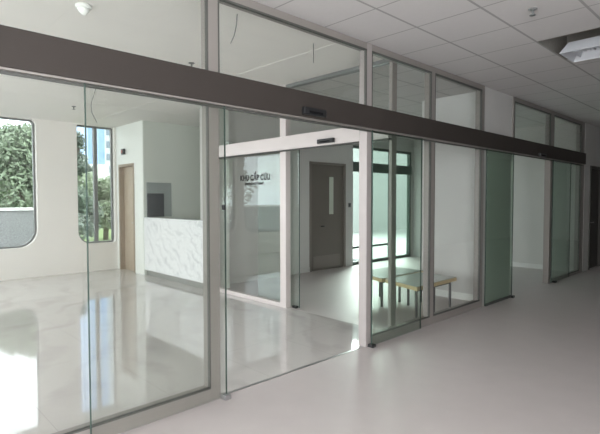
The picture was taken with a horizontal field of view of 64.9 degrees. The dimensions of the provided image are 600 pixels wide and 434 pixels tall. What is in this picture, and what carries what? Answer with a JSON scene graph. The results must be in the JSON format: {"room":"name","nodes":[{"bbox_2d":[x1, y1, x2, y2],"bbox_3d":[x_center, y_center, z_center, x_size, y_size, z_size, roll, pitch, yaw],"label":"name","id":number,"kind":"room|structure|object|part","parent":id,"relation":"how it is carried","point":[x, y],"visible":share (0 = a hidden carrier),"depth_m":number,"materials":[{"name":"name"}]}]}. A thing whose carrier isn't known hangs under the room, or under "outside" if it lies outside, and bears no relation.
{"room":"building lobby corridor","nodes":[
{"label":"building lobby corridor","id":0,"kind":"room"},
{"bbox_2d":[0,115,117,280],"bbox_3d":[-7.014,-0.294,7.420,8.570,3.250,0.220,-2,3,-44],"label":"wall","id":1,"kind":"structure","parent":0,"point":[57,248],"depth_m":9.37,"materials":[{"name":"paint"}]},
{"bbox_2d":[0,117,36,248],"bbox_3d":[-5.649,-0.631,8.747,1.335,2.460,0.060,-2,3,-44],"label":"window","id":2,"kind":"structure","parent":1,"relation":"in","point":[6,118],"depth_m":9.16,"materials":[{"name":"grey metal"}]},
{"bbox_2d":[76,125,113,242],"bbox_3d":[-4.353,-0.679,9.991,0.770,2.460,0.080,-2,3,-44],"label":"window","id":3,"kind":"structure","parent":1,"relation":"in","point":[94,128],"depth_m":10.00,"materials":[{"name":"grey metal"}]},
{"bbox_2d":[116,121,144,274],"bbox_3d":[-2.647,-0.359,9.007,0.230,3.050,3.540,-2,3,-44],"label":"wall","id":4,"kind":"structure","parent":0,"point":[129,137],"depth_m":9.53,"materials":[{"name":"white paint"}]},
{"bbox_2d":[118,163,135,272],"bbox_3d":[-3.566,0.014,9.912,0.162,2.240,0.740,-2,3,-44],"label":"door","id":5,"kind":"structure","parent":4,"relation":"in","point":[125,171],"depth_m":10.06,"materials":[{"name":"brown wood"}]},
{"bbox_2d":[142,108,229,287],"bbox_3d":[-1.976,-0.384,9.650,2.070,3.050,3.540,-2,3,-44],"label":"wall","id":6,"kind":"structure","parent":0,"point":[171,152],"depth_m":9.61,"materials":[{"name":"paint"}]},
{"bbox_2d":[146,182,171,216],"bbox_3d":[-2.829,-0.350,9.507,0.540,0.685,0.043,-2,3,-44],"label":"wall panel","id":7,"kind":"object","parent":6,"relation":"attached to","point":[159,200],"visible":1,"depth_m":9.48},
{"bbox_2d":[0,256,599,433],"bbox_3d":[2.506,1.238,8.272,23.000,0.100,12.220,-2,3,-44],"label":"floor","id":8,"kind":"structure","parent":0,"point":[528,362],"depth_m":4.46,"materials":[{"name":"grey tile"}]},
{"bbox_2d":[144,217,202,288],"bbox_3d":[-2.268,0.606,8.628,0.200,1.150,2.136,-2,3,-44],"label":"reception desk","id":9,"kind":"object","parent":8,"relation":"on","point":[173,247],"depth_m":8.47,"materials":[{"name":"white stone"}]},
{"bbox_2d":[144,217,202,222],"bbox_3d":[-2.269,0.046,8.607,0.200,0.030,2.136,-2,3,-44],"label":"countertop","id":10,"kind":"structure","parent":9,"relation":"on","point":[156,218],"depth_m":8.49,"materials":[{"name":"white stone"}]},
{"bbox_2d":[218,59,396,326],"bbox_3d":[-0.178,-0.268,6.488,0.090,3.050,3.516,-2,3,-44],"label":"door frame","id":11,"kind":"structure","parent":8,"relation":"on","point":[285,224],"depth_m":6.44,"materials":[{"name":"beige metal"}]},
{"bbox_3d":[-1.368,-0.312,7.726,0.090,3.050,0.080,-2,3,-44],"label":"post","id":12,"kind":"part","parent":11,"relation":"part of","materials":[{"name":"metal"}]},
{"bbox_3d":[-0.791,1.203,7.184,0.090,0.060,1.580,-2,3,-44],"label":"rail","id":13,"kind":"part","parent":11,"relation":"part of","materials":[{"name":"metal"}]},
{"bbox_3d":[-0.204,-0.269,6.515,0.090,3.050,0.120,-2,3,-44],"label":"post","id":14,"kind":"part","parent":11,"relation":"part of","materials":[{"name":"metal"}]},
{"bbox_2d":[292,150,299,307],"bbox_3d":[-0.318,0.153,6.757,0.052,2.190,0.896,-2,3,-44],"label":"door leaf","id":15,"kind":"structure","parent":11,"relation":"in","point":[293,306],"depth_m":6.44,"materials":[{"name":"green glass"}]},
{"bbox_2d":[219,128,391,158],"bbox_3d":[-0.245,-0.987,6.385,0.110,0.195,3.494,-2,3,-44],"label":"beam","id":16,"kind":"structure","parent":11,"relation":"attached to","point":[340,136],"depth_m":6.14,"materials":[{"name":"metal"}]},
{"bbox_3d":[-0.166,-1.768,6.418,0.080,0.045,3.395,-2,3,-44],"label":"rail","id":17,"kind":"part","parent":11,"relation":"part of","materials":[{"name":"grey metal"}]},
{"bbox_3d":[1.026,-0.222,5.236,0.090,3.050,0.041,-2,3,-44],"label":"post","id":18,"kind":"part","parent":11,"relation":"part of","materials":[{"name":"beige metal"}]},
{"bbox_2d":[52,0,584,433],"bbox_3d":[0.412,-0.196,4.547,14.860,3.050,0.098,-2,3,-44],"label":"window frame","id":19,"kind":"structure","parent":8,"relation":"on","point":[122,421],"depth_m":4.74,"materials":[{"name":"beige metal"}]},
{"bbox_3d":[-1.806,1.363,2.473,3.085,0.095,0.097,-2,3,-44],"label":"rail","id":20,"kind":"part","parent":19,"relation":"part of","materials":[{"name":"beige metal"}]},
{"bbox_3d":[-0.665,-0.156,3.514,0.085,3.050,0.097,-2,3,-44],"label":"post","id":21,"kind":"part","parent":19,"relation":"part of","materials":[{"name":"beige metal"}]},
{"bbox_2d":[0,24,585,165],"bbox_3d":[0.431,-0.960,4.393,14.715,0.248,0.110,-2,3,-44],"label":"beam","id":22,"kind":"structure","parent":19,"relation":"attached to","point":[23,53],"depth_m":3.37,"materials":[{"name":"brown metal"}]},
{"bbox_2d":[84,83,230,433],"bbox_3d":[-0.907,0.288,3.184,1.016,2.188,0.063,-2,3,-44],"label":"door leaf","id":23,"kind":"structure","parent":22,"relation":"attached to","point":[225,396],"depth_m":2.87,"materials":[{"name":"clear glass"}]},
{"bbox_2d":[368,130,422,347],"bbox_3d":[1.048,0.216,5.061,0.946,2.188,0.063,-2,3,-44],"label":"door leaf","id":24,"kind":"structure","parent":22,"relation":"attached to","point":[371,345],"depth_m":4.78,"materials":[{"name":"green glass"}]},
{"bbox_2d":[484,149,514,305],"bbox_3d":[2.912,0.146,6.849,0.946,2.188,0.063,-2,3,-44],"label":"door leaf","id":25,"kind":"structure","parent":22,"relation":"attached to","point":[511,295],"depth_m":6.80,"materials":[{"name":"green glass"}]},
{"bbox_3d":[2.897,1.216,6.881,0.900,0.032,0.018,-2,3,-44],"label":"rail","id":26,"kind":"part","parent":25,"relation":"part of","materials":[{"name":"black metal"}]},
{"bbox_2d":[551,160,570,282],"bbox_3d":[4.803,0.076,8.665,0.972,2.188,0.063,-2,3,-44],"label":"door leaf","id":27,"kind":"structure","parent":22,"relation":"attached to","point":[553,281],"depth_m":8.43,"materials":[{"name":"green glass"}]},
{"bbox_3d":[-1.223,-1.627,2.924,10.170,0.065,0.094,-2,3,-44],"label":"rail","id":28,"kind":"part","parent":19,"relation":"part of","materials":[{"name":"beige metal"}]},
{"bbox_3d":[0.660,-0.205,4.786,0.080,3.050,0.097,-2,3,-44],"label":"post","id":29,"kind":"part","parent":19,"relation":"part of","materials":[{"name":"silver metal"}]},
{"bbox_3d":[1.101,1.255,5.263,1.137,0.095,0.097,-2,3,-44],"label":"rail","id":30,"kind":"part","parent":19,"relation":"part of","materials":[{"name":"beige metal"}]},
{"bbox_3d":[1.538,-0.237,5.628,0.078,3.050,0.097,-2,3,-44],"label":"post","id":31,"kind":"part","parent":19,"relation":"part of","materials":[{"name":"beige metal"}]},
{"bbox_3d":[2.007,1.222,6.133,1.220,0.095,0.097,-2,3,-44],"label":"rail","id":32,"kind":"part","parent":19,"relation":"part of","materials":[{"name":"beige metal"}]},
{"bbox_3d":[2.474,-0.272,6.527,0.080,3.050,0.097,-2,3,-44],"label":"post","id":33,"kind":"part","parent":19,"relation":"part of","materials":[{"name":"beige metal"}]},
{"bbox_3d":[3.209,-1.399,7.193,0.058,0.850,0.097,-2,3,-44],"label":"post","id":34,"kind":"part","parent":19,"relation":"part of","materials":[{"name":"beige metal"}]},
{"bbox_3d":[4.420,-1.836,8.340,3.300,0.065,0.094,-2,3,-44],"label":"rail","id":35,"kind":"part","parent":19,"relation":"part of","materials":[{"name":"beige metal"}]},
{"bbox_3d":[4.418,-0.344,8.393,0.150,3.050,0.097,-2,3,-44],"label":"post","id":36,"kind":"part","parent":19,"relation":"part of","materials":[{"name":"beige metal"}]},
{"bbox_3d":[5.044,1.131,9.048,1.580,0.050,0.097,-2,3,-44],"label":"rail","id":37,"kind":"part","parent":19,"relation":"part of","materials":[{"name":"beige metal"}]},
{"bbox_3d":[5.691,-0.392,9.614,0.220,3.050,0.097,-2,3,-44],"label":"post","id":38,"kind":"part","parent":19,"relation":"part of","materials":[{"name":"beige metal"}]},
{"bbox_2d":[358,267,422,306],"bbox_3d":[1.296,1.026,7.025,1.060,0.420,0.590,-2,3,-44],"label":"bench","id":39,"kind":"object","parent":8,"relation":"on","point":[380,274],"visible":0.41,"depth_m":6.88,"materials":[{"name":"brown wood"}]},
{"bbox_3d":[1.233,1.061,7.265,0.028,0.334,0.028,-2,3,-44],"label":"leg","id":40,"kind":"part","parent":39,"relation":"part of","materials":[{"name":"grey metal"}]},
{"bbox_3d":[1.142,1.086,6.581,0.028,0.334,0.028,-2,3,-44],"label":"leg","id":41,"kind":"part","parent":39,"relation":"part of","materials":[{"name":"grey metal"}]},
{"bbox_3d":[1.296,0.821,7.018,1.056,0.008,0.586,-2,3,-44],"label":"seat","id":42,"kind":"part","parent":39,"relation":"part of","materials":[{"name":"grey laminate"}]},
{"bbox_3d":[1.452,1.075,6.879,0.028,0.334,0.028,-2,3,-44],"label":"leg","id":43,"kind":"part","parent":39,"relation":"part of","materials":[{"name":"grey metal"}]},
{"bbox_2d":[385,272,456,317],"bbox_3d":[1.609,1.049,6.418,1.050,0.420,0.620,-2,3,-44],"label":"bench","id":44,"kind":"object","parent":8,"relation":"on","point":[410,281],"visible":0.7,"depth_m":6.35,"materials":[{"name":"brown wood"}]},
{"bbox_3d":[1.529,1.083,6.662,0.028,0.334,0.028,-2,3,-44],"label":"leg","id":45,"kind":"part","parent":44,"relation":"part of","materials":[{"name":"grey metal"}]},
{"bbox_3d":[1.469,1.109,5.967,0.028,0.334,0.028,-2,3,-44],"label":"leg","id":46,"kind":"part","parent":44,"relation":"part of","materials":[{"name":"grey metal"}]},
{"bbox_3d":[1.609,0.843,6.411,1.046,0.008,0.616,-2,3,-44],"label":"seat","id":47,"kind":"part","parent":44,"relation":"part of","materials":[{"name":"grey laminate"}]},
{"bbox_3d":[2.082,1.086,6.555,0.028,0.334,0.028,-2,3,-44],"label":"leg","id":48,"kind":"part","parent":44,"relation":"part of","materials":[{"name":"grey metal"}]},
{"bbox_2d":[0,0,599,139],"bbox_3d":[2.502,-1.959,8.153,23.000,0.200,12.220,-2,3,-44],"label":"ceiling","id":49,"kind":"structure","parent":0,"point":[261,49],"depth_m":4.83,"materials":[{"name":"paint"}]},
{"bbox_2d":[75,2,91,15],"bbox_3d":[-1.731,-1.653,3.776,0.124,0.075,0.124,-2,3,-44],"label":"smoke detector","id":50,"kind":"object","parent":49,"relation":"attached to","point":[84,9],"visible":1,"depth_m":3.74,"materials":[{"name":"white paint"}]},
{"bbox_2d":[230,14,237,43],"bbox_3d":[-0.548,-1.561,3.913,0.012,0.273,0.103,1,2,28],"label":"wire","id":51,"kind":"object","parent":49,"relation":"hanging from","point":[237,14],"visible":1,"depth_m":3.93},
{"bbox_2d":[528,7,537,16],"bbox_3d":[1.899,-1.671,3.851,0.070,0.052,0.070,-2,3,-44],"label":"sprinkler","id":52,"kind":"object","parent":49,"relation":"attached to","point":[532,9],"visible":1,"depth_m":3.84,"materials":[{"name":"silver metal"}]},
{"bbox_2d":[538,27,599,61],"bbox_3d":[2.854,-1.854,4.735,0.870,0.375,0.600,-2,3,-44],"label":"ceiling light","id":53,"kind":"object","parent":49,"relation":"in","point":[583,45],"visible":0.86,"depth_m":4.95,"materials":[{"name":"paint"}]},
{"bbox_2d":[199,108,413,277],"bbox_3d":[0.700,-0.411,10.285,6.530,3.050,0.150,-2,3,-44],"label":"wall","id":54,"kind":"structure","parent":0,"point":[254,210],"depth_m":8.93,"materials":[{"name":"grey paint"}]},
{"bbox_2d":[230,267,309,283],"bbox_3d":[-0.681,1.119,8.901,2.440,0.100,0.012,-2,3,-44],"label":"baseboard","id":55,"kind":"structure","parent":54,"relation":"attached to","point":[302,270],"depth_m":8.87,"materials":[{"name":"grey paint"}]},
{"bbox_2d":[309,161,345,271],"bbox_3d":[0.575,-0.019,10.127,1.130,2.280,0.165,-2,3,-44],"label":"door","id":56,"kind":"structure","parent":54,"relation":"in","point":[327,181],"depth_m":10.12,"materials":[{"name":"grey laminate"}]},
{"bbox_3d":[0.583,0.945,10.156,0.850,0.250,0.007,-2,3,-44],"label":"kick plate","id":57,"kind":"part","parent":56,"relation":"part of","materials":[{"name":"grey metal"}]},
{"bbox_3d":[0.675,-0.462,10.193,0.130,0.800,0.010,-2,3,-44],"label":"vision panel","id":58,"kind":"part","parent":56,"relation":"part of","materials":[{"name":"clear glass"}]},
{"bbox_2d":[353,145,411,264],"bbox_3d":[2.015,-0.293,11.519,2.370,2.720,0.100,-2,3,-44],"label":"window","id":59,"kind":"structure","parent":54,"relation":"in","point":[377,168],"depth_m":11.93,"materials":[{"name":"black metal"}]},
{"bbox_2d":[421,92,475,293],"bbox_3d":[2.529,-0.304,7.379,0.680,3.050,1.020,-2,3,-44],"label":"wall","id":60,"kind":"structure","parent":0,"point":[454,165],"depth_m":7.10,"materials":[{"name":"paint"}]},
{"bbox_2d":[419,289,472,300],"bbox_3d":[2.284,1.179,7.192,0.012,0.100,1.052,-2,3,-44],"label":"baseboard","id":61,"kind":"structure","parent":60,"relation":"attached to","point":[457,295],"depth_m":7.13,"materials":[{"name":"white paint"}]},
{"bbox_2d":[413,123,576,266],"bbox_3d":[4.357,-0.444,11.045,0.200,3.050,3.820,-2,3,-44],"label":"wall","id":62,"kind":"structure","parent":0,"point":[528,199],"depth_m":10.16,"materials":[{"name":"grey paint"}]},
{"bbox_2d":[412,253,573,271],"bbox_3d":[4.283,1.033,11.027,0.012,0.100,3.820,-2,3,-44],"label":"baseboard","id":63,"kind":"structure","parent":62,"relation":"attached to","point":[515,264],"depth_m":10.20,"materials":[{"name":"paint"}]},
{"bbox_2d":[482,87,511,305],"bbox_3d":[2.835,-0.286,6.896,0.948,3.050,0.100,-2,3,-44],"label":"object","id":64,"kind":"object","parent":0,"point":[498,105],"visible":0.71,"depth_m":6.86,"materials":[{"name":"grey paint"}]},
{"bbox_2d":[582,123,599,271],"bbox_3d":[8.687,-0.504,12.513,8.120,3.050,0.140,-2,3,-44],"label":"wall","id":65,"kind":"structure","parent":0,"point":[592,133],"depth_m":9.84,"materials":[{"name":"grey paint"}]},
{"bbox_2d":[588,166,599,269],"bbox_3d":[6.366,0.008,10.270,0.900,2.200,0.145,-2,3,-44],"label":"door","id":66,"kind":"structure","parent":65,"relation":"in","point":[594,192],"depth_m":10.33,"materials":[{"name":"metal"}]},
{"label":"outside","id":67,"kind":"structure","parent":0,"visible":0},
{"bbox_2d":[79,227,110,240],"bbox_3d":[-51.957,-2.221,111.836,200.000,0.200,212.660,-2,3,-44],"label":"ground","id":68,"kind":"structure","parent":67,"point":[100,230],"depth_m":23.03,"materials":[{"name":"green plant"}]},
{"bbox_2d":[0,125,29,207],"bbox_3d":[-14.325,-1.824,23.957,3.304,5.495,3.133,-2,3,-44],"label":"tree","id":69,"kind":"object","parent":68,"relation":"on","point":[22,125],"visible":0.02,"depth_m":23.50,"materials":[{"name":"green plant"}]},
{"bbox_2d":[0,122,32,207],"bbox_3d":[-10.022,-1.141,17.359,3.302,4.614,3.306,-2,3,-44],"label":"tree","id":70,"kind":"object","parent":68,"relation":"on","point":[15,140],"visible":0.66,"depth_m":16.20,"materials":[{"name":"green plant"}]},
{"bbox_2d":[0,208,33,246],"bbox_3d":[-12.065,0.677,9.426,13.670,1.570,0.380,-2,3,-44],"label":"wall","id":71,"kind":"structure","parent":68,"relation":"on","point":[16,224],"depth_m":13.18,"materials":[{"name":"grey stone"}]},
{"bbox_2d":[77,131,92,183],"bbox_3d":[-12.510,-2.103,27.096,1.535,5.812,1.551,0,2,-5],"label":"tree","id":72,"kind":"object","parent":68,"relation":"on","point":[80,140],"visible":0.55,"depth_m":26.95,"materials":[{"name":"green plant"}]},
{"bbox_2d":[78,184,104,241],"bbox_3d":[-7.811,-0.040,17.136,1.269,2.418,1.655,0,2,15],"label":"bush","id":73,"kind":"object","parent":68,"relation":"on","point":[81,198],"visible":0.59,"depth_m":16.88,"materials":[{"name":"green plant"}]},
{"bbox_2d":[77,127,108,181],"bbox_3d":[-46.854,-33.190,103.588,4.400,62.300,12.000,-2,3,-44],"label":"office tower","id":74,"kind":"structure","parent":68,"relation":"on","point":[101,165],"depth_m":100.96,"materials":[{"name":"blue glass"}]},
{"bbox_2d":[82,170,104,194],"bbox_3d":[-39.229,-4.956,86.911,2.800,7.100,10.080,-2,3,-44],"label":"apartment tower","id":75,"kind":"structure","parent":68,"relation":"on","point":[101,173],"depth_m":83.78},
{"bbox_2d":[77,172,110,239],"bbox_3d":[-8.853,-0.484,21.059,2.125,3.026,2.010,-2,3,-44],"label":"tree","id":76,"kind":"object","parent":68,"relation":"on","point":[104,197],"visible":0.49,"depth_m":20.71,"materials":[{"name":"green plant"}]},
{"bbox_2d":[104,129,109,175],"bbox_3d":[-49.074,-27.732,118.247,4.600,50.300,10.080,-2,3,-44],"label":"apartment tower","id":77,"kind":"structure","parent":68,"relation":"on","point":[106,132],"depth_m":114.12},
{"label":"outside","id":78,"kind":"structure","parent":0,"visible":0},
{"bbox_2d":[353,245,405,259],"bbox_3d":[20.925,0.660,29.437,49.100,0.030,7.240,-2,3,-44],"label":"yard","id":79,"kind":"structure","parent":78,"point":[377,252],"depth_m":15.70,"materials":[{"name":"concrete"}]},
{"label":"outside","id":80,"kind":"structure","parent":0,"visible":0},
{"bbox_2d":[353,229,405,250],"bbox_3d":[12.683,0.351,38.085,49.000,0.040,16.660,-2,3,-44],"label":"yard","id":81,"kind":"structure","parent":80,"point":[379,237],"depth_m":21.30,"materials":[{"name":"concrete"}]},
{"bbox_2d":[353,148,406,232],"bbox_3d":[5.770,-2.899,27.826,21.000,7.300,0.300,-2,3,-44],"label":"wall","id":82,"kind":"structure","parent":81,"relation":"on","point":[380,181],"depth_m":26.58,"materials":[{"name":"paint"}]}
]}

